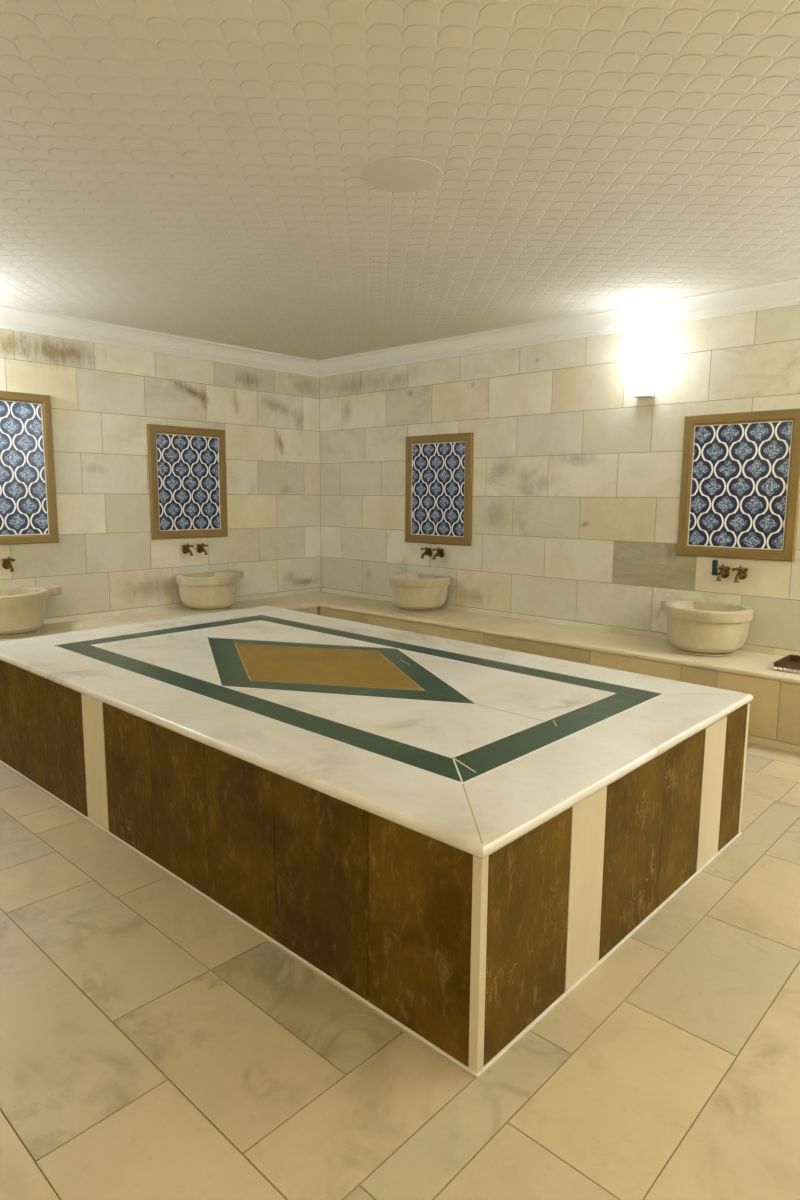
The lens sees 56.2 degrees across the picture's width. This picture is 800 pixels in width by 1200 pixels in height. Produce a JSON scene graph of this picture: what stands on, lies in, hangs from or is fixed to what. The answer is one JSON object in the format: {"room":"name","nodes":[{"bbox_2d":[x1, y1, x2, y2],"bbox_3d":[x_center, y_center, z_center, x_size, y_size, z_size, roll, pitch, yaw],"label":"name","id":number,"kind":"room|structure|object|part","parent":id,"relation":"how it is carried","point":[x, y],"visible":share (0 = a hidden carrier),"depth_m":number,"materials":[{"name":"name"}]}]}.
{"room":"spa","nodes":[
{"label":"spa","id":0,"kind":"room"},
{"bbox_2d":[0,328,320,623],"bbox_3d":[-3.376,-0.718,5.451,0.200,2.861,7.600,8,11,42],"label":"wall","id":1,"kind":"structure","parent":0,"point":[105,558],"depth_m":6.52,"materials":[{"name":"stone"}]},
{"bbox_2d":[2,556,14,571],"bbox_3d":[-2.980,-0.278,5.710,0.122,0.114,0.089,8,11,42],"label":"tap","id":2,"kind":"object","parent":1,"relation":"attached to","point":[6,564],"visible":1,"depth_m":5.70,"materials":[{"name":"gold metal"}]},
{"bbox_3d":[-2.988,-0.313,5.713,0.083,0.045,0.083,-6,10,-38],"label":"handle","id":3,"kind":"part","parent":2,"relation":"part of","materials":[{"name":"gold metal"}]},
{"bbox_3d":[-2.975,-0.253,5.709,0.108,0.064,0.042,8,11,42],"label":"spout","id":4,"kind":"part","parent":2,"relation":"part of","materials":[{"name":"gold metal"}]},
{"bbox_2d":[0,391,58,544],"bbox_3d":[-3.025,-0.989,5.622,0.030,1.146,0.840,8,11,42],"label":"tile panel","id":5,"kind":"object","parent":1,"relation":"attached to","point":[28,504],"visible":1,"depth_m":5.77,"materials":[{"name":"blue tile"}]},
{"bbox_2d":[0,304,318,377],"bbox_3d":[-3.264,-2.043,5.167,0.084,0.156,7.200,8,11,42],"label":"trim","id":6,"kind":"structure","parent":1,"relation":"attached to","point":[11,317],"depth_m":6.35,"materials":[{"name":"white paint"}]},
{"bbox_2d":[44,588,320,623],"bbox_3d":[-3.310,0.238,5.509,0.010,0.044,7.186,8,11,42],"label":"baseboard","id":7,"kind":"structure","parent":1,"relation":"attached to","point":[296,592],"depth_m":6.65,"materials":[{"name":"stone"}]},
{"bbox_2d":[147,424,227,539],"bbox_3d":[-1.916,-1.064,6.815,0.030,0.995,0.780,8,11,42],"label":"tile panel","id":8,"kind":"object","parent":1,"relation":"attached to","point":[188,483],"visible":1,"depth_m":6.79,"materials":[{"name":"blue tile"}]},
{"bbox_2d":[182,543,192,555],"bbox_3d":[-1.927,-0.464,6.826,0.122,0.114,0.089,8,11,42],"label":"tap","id":9,"kind":"object","parent":1,"relation":"attached to","point":[185,550],"visible":1,"depth_m":6.82,"materials":[{"name":"gold metal"}]},
{"bbox_3d":[-1.922,-0.439,6.824,0.108,0.064,0.042,8,11,42],"label":"spout","id":10,"kind":"part","parent":9,"relation":"part of","materials":[{"name":"gold metal"}]},
{"bbox_2d":[197,542,207,554],"bbox_3d":[-1.825,-0.478,6.934,0.122,0.114,0.089,8,11,42],"label":"tap","id":11,"kind":"object","parent":1,"relation":"attached to","point":[200,549],"visible":1,"depth_m":6.93,"materials":[{"name":"gold metal"}]},
{"bbox_3d":[-1.833,-0.514,6.937,0.083,0.045,0.083,-6,10,-38],"label":"handle","id":12,"kind":"part","parent":11,"relation":"part of","materials":[{"name":"gold metal"}]},
{"bbox_3d":[-1.820,-0.453,6.933,0.108,0.064,0.042,8,11,42],"label":"spout","id":13,"kind":"part","parent":11,"relation":"part of","materials":[{"name":"gold metal"}]},
{"bbox_2d":[0,0,799,359],"bbox_3d":[-0.257,-1.786,2.376,8.700,0.150,7.600,8,11,42],"label":"ceiling","id":14,"kind":"structure","parent":0,"point":[195,169],"depth_m":3.07,"materials":[{"name":"white tile"}]},
{"bbox_2d":[363,158,442,192],"bbox_3d":[0.014,-1.823,3.220,0.346,0.006,0.346,8,11,42],"label":"cap","id":15,"kind":"object","parent":14,"relation":"attached to","point":[402,175],"visible":1,"depth_m":3.20,"materials":[{"name":"paint"}]},
{"bbox_2d":[0,743,799,1199],"bbox_3d":[-0.277,1.221,2.798,8.700,0.200,7.600,8,11,42],"label":"floor","id":16,"kind":"structure","parent":0,"point":[155,1044],"depth_m":2.00,"materials":[{"name":"tile"}]},
{"bbox_2d":[0,606,752,1076],"bbox_3d":[-0.417,0.641,3.880,3.660,0.644,2.109,8,11,42],"label":"platform","id":17,"kind":"object","parent":16,"relation":"on","point":[454,835],"visible":1,"depth_m":2.65,"materials":[{"name":"brown stone"}]},
{"bbox_3d":[-2.229,0.606,4.163,0.336,0.596,0.016,8,11,42],"label":"panel","id":18,"kind":"part","parent":17,"relation":"part of","materials":[{"name":"brown stone"}]},
{"bbox_3d":[-1.772,0.668,3.742,0.904,0.596,0.016,8,11,42],"label":"panel","id":19,"kind":"part","parent":17,"relation":"part of","materials":[{"name":"brown stone"}]},
{"bbox_3d":[-1.144,0.754,3.163,0.391,0.596,0.016,8,11,42],"label":"panel","id":20,"kind":"part","parent":17,"relation":"part of","materials":[{"name":"brown stone"}]},
{"bbox_3d":[-0.853,0.793,2.895,0.396,0.596,0.016,8,11,42],"label":"panel","id":21,"kind":"part","parent":17,"relation":"part of","materials":[{"name":"brown stone"}]},
{"bbox_3d":[-0.558,0.834,2.623,0.403,0.596,0.016,8,11,42],"label":"panel","id":22,"kind":"part","parent":17,"relation":"part of","materials":[{"name":"brown stone"}]},
{"bbox_3d":[-0.248,0.876,2.338,0.435,0.596,0.016,8,11,42],"label":"panel","id":23,"kind":"part","parent":17,"relation":"part of","materials":[{"name":"brown stone"}]},
{"bbox_3d":[0.050,0.916,2.063,0.374,0.596,0.016,8,11,42],"label":"panel","id":24,"kind":"part","parent":17,"relation":"part of","materials":[{"name":"brown stone"}]},
{"bbox_3d":[0.202,0.940,1.930,0.028,0.604,0.028,8,11,42],"label":"corner post","id":25,"kind":"part","parent":17,"relation":"part of","materials":[{"name":"stone"}]},
{"bbox_3d":[0.356,0.915,2.087,0.016,0.596,0.409,8,11,42],"label":"panel","id":26,"kind":"part","parent":17,"relation":"part of","materials":[{"name":"brown stone"}]},
{"bbox_3d":[0.789,0.853,2.548,0.016,0.596,0.434,8,11,42],"label":"panel","id":27,"kind":"part","parent":17,"relation":"part of","materials":[{"name":"brown stone"}]},
{"bbox_3d":[1.062,0.814,2.839,0.016,0.596,0.359,8,11,42],"label":"panel","id":28,"kind":"part","parent":17,"relation":"part of","materials":[{"name":"brown stone"}]},
{"bbox_3d":[1.428,0.762,3.227,0.016,0.596,0.247,8,11,42],"label":"panel","id":29,"kind":"part","parent":17,"relation":"part of","materials":[{"name":"brown stone"}]},
{"bbox_3d":[1.516,0.752,3.329,0.028,0.604,0.028,8,11,42],"label":"corner post","id":30,"kind":"part","parent":17,"relation":"part of","materials":[{"name":"stone"}]},
{"bbox_2d":[0,592,799,753],"bbox_3d":[-0.274,0.897,2.753,8.276,0.454,7.176,8,11,42],"label":"stone bench","id":31,"kind":"object","parent":16,"relation":"on","point":[774,714],"visible":0.34,"depth_m":5.48,"materials":[{"name":"stone"}]},
{"bbox_2d":[0,585,61,636],"bbox_3d":[-2.851,0.089,5.624,0.474,0.312,0.710,8,11,42],"label":"basin","id":32,"kind":"object","parent":31,"relation":"on","point":[22,609],"visible":1,"depth_m":5.46,"materials":[{"name":"beige stone"}]},
{"bbox_2d":[176,570,243,610],"bbox_3d":[-1.672,-0.079,6.879,0.474,0.312,0.710,8,11,42],"label":"basin","id":33,"kind":"object","parent":31,"relation":"on","point":[206,591],"visible":1,"depth_m":6.65,"materials":[{"name":"beige stone"}]},
{"bbox_3d":[-0.273,0.693,2.724,8.276,0.042,7.176,8,11,42],"label":"seat","id":34,"kind":"part","parent":31,"relation":"part of","materials":[{"name":"stone"}]},
{"bbox_2d":[389,572,449,612],"bbox_3d":[0.120,-0.066,6.874,0.642,0.312,0.474,8,11,42],"label":"basin","id":35,"kind":"object","parent":31,"relation":"on","point":[410,591],"visible":1,"depth_m":6.67,"materials":[{"name":"beige stone"}]},
{"bbox_3d":[-0.254,0.929,2.675,8.135,0.412,7.084,8,11,42],"label":"panel","id":36,"kind":"part","parent":31,"relation":"part of","materials":[{"name":"stone"}]},
{"bbox_2d":[660,598,753,656],"bbox_3d":[2.038,0.195,5.107,0.642,0.312,0.474,8,11,42],"label":"basin","id":37,"kind":"object","parent":31,"relation":"on","point":[701,628],"visible":1,"depth_m":4.91,"materials":[{"name":"beige stone"}]},
{"bbox_2d":[773,654,799,674],"bbox_3d":[2.507,0.405,4.573,0.334,0.050,0.344,8,11,42],"label":"metal tray","id":38,"kind":"object","parent":31,"relation":"on","point":[790,663],"visible":1,"depth_m":4.65,"materials":[{"name":"silver metal"}]},
{"bbox_2d":[319,304,799,651],"bbox_3d":[2.255,-0.655,5.269,8.700,2.861,0.200,8,11,42],"label":"wall","id":39,"kind":"structure","parent":0,"point":[576,486],"depth_m":5.95,"materials":[{"name":"stone"}]},
{"bbox_2d":[421,546,431,557],"bbox_3d":[0.238,-0.448,6.973,0.089,0.114,0.122,8,11,42],"label":"tap","id":40,"kind":"object","parent":39,"relation":"attached to","point":[427,552],"visible":1,"depth_m":6.97,"materials":[{"name":"gold metal"}]},
{"bbox_2d":[433,547,443,558],"bbox_3d":[0.344,-0.433,6.876,0.089,0.114,0.122,8,11,42],"label":"tap","id":41,"kind":"object","parent":39,"relation":"attached to","point":[440,553],"visible":1,"depth_m":6.87,"materials":[{"name":"gold metal"}]},
{"bbox_3d":[0.339,-0.408,6.874,0.042,0.064,0.108,8,11,42],"label":"spout","id":42,"kind":"part","parent":41,"relation":"part of","materials":[{"name":"gold metal"}]},
{"bbox_2d":[405,432,472,545],"bbox_3d":[0.343,-1.011,6.860,0.782,0.988,0.030,8,11,42],"label":"tile panel","id":43,"kind":"object","parent":39,"relation":"attached to","point":[438,468],"visible":1,"depth_m":6.84,"materials":[{"name":"blue tile"}]},
{"bbox_2d":[319,275,799,377],"bbox_3d":[2.167,-1.981,4.978,8.300,0.156,0.084,8,11,42],"label":"trim","id":44,"kind":"structure","parent":39,"relation":"attached to","point":[783,292],"depth_m":5.67,"materials":[{"name":"white paint"}]},
{"bbox_2d":[321,588,799,655],"bbox_3d":[2.182,0.301,5.321,8.286,0.044,0.010,8,11,42],"label":"baseboard","id":45,"kind":"structure","parent":39,"relation":"attached to","point":[752,648],"depth_m":6.08,"materials":[{"name":"stone"}]},
{"bbox_2d":[633,361,658,398],"bbox_3d":[1.752,-1.589,5.393,0.188,0.249,0.125,8,11,42],"label":"wall sconce","id":46,"kind":"object","parent":39,"relation":"attached to","point":[645,372],"visible":1,"depth_m":5.36,"materials":[{"name":"glass"}]},
{"bbox_2d":[712,560,729,580],"bbox_3d":[2.207,-0.204,5.156,0.109,0.136,0.122,8,11,42],"label":"tap","id":47,"kind":"object","parent":39,"relation":"attached to","point":[724,573],"visible":1,"depth_m":5.16,"materials":[{"name":"brown metal"}]},
{"bbox_3d":[2.189,-0.223,5.176,0.052,0.104,0.030,8,11,42],"label":"lever","id":48,"kind":"part","parent":47,"relation":"part of","materials":[{"name":"teal plastic"}]},
{"bbox_3d":[2.209,-0.167,5.149,0.042,0.064,0.108,8,11,42],"label":"spout","id":49,"kind":"part","parent":47,"relation":"part of","materials":[{"name":"gold metal"}]},
{"bbox_3d":[2.221,-0.227,5.154,0.083,0.045,0.083,-6,10,-38],"label":"handle","id":50,"kind":"part","parent":47,"relation":"part of","materials":[{"name":"gold metal"}]},
{"bbox_2d":[677,409,799,561],"bbox_3d":[2.285,-0.770,5.067,0.774,0.974,0.030,8,11,42],"label":"tile panel","id":51,"kind":"object","parent":39,"relation":"attached to","point":[740,489],"visible":1,"depth_m":5.05,"materials":[{"name":"blue tile"}]},
{"bbox_2d":[732,565,747,582],"bbox_3d":[2.299,-0.180,5.072,0.089,0.114,0.122,8,11,42],"label":"tap","id":52,"kind":"object","parent":39,"relation":"attached to","point":[741,574],"visible":1,"depth_m":5.07,"materials":[{"name":"gold metal"}]},
{"bbox_3d":[2.294,-0.155,5.070,0.042,0.064,0.108,8,11,42],"label":"spout","id":53,"kind":"part","parent":52,"relation":"part of","materials":[{"name":"gold metal"}]},
{"bbox_3d":[2.307,-0.215,5.075,0.083,0.045,0.083,-6,10,-38],"label":"handle","id":54,"kind":"part","parent":52,"relation":"part of","materials":[{"name":"gold metal"}]}
]}

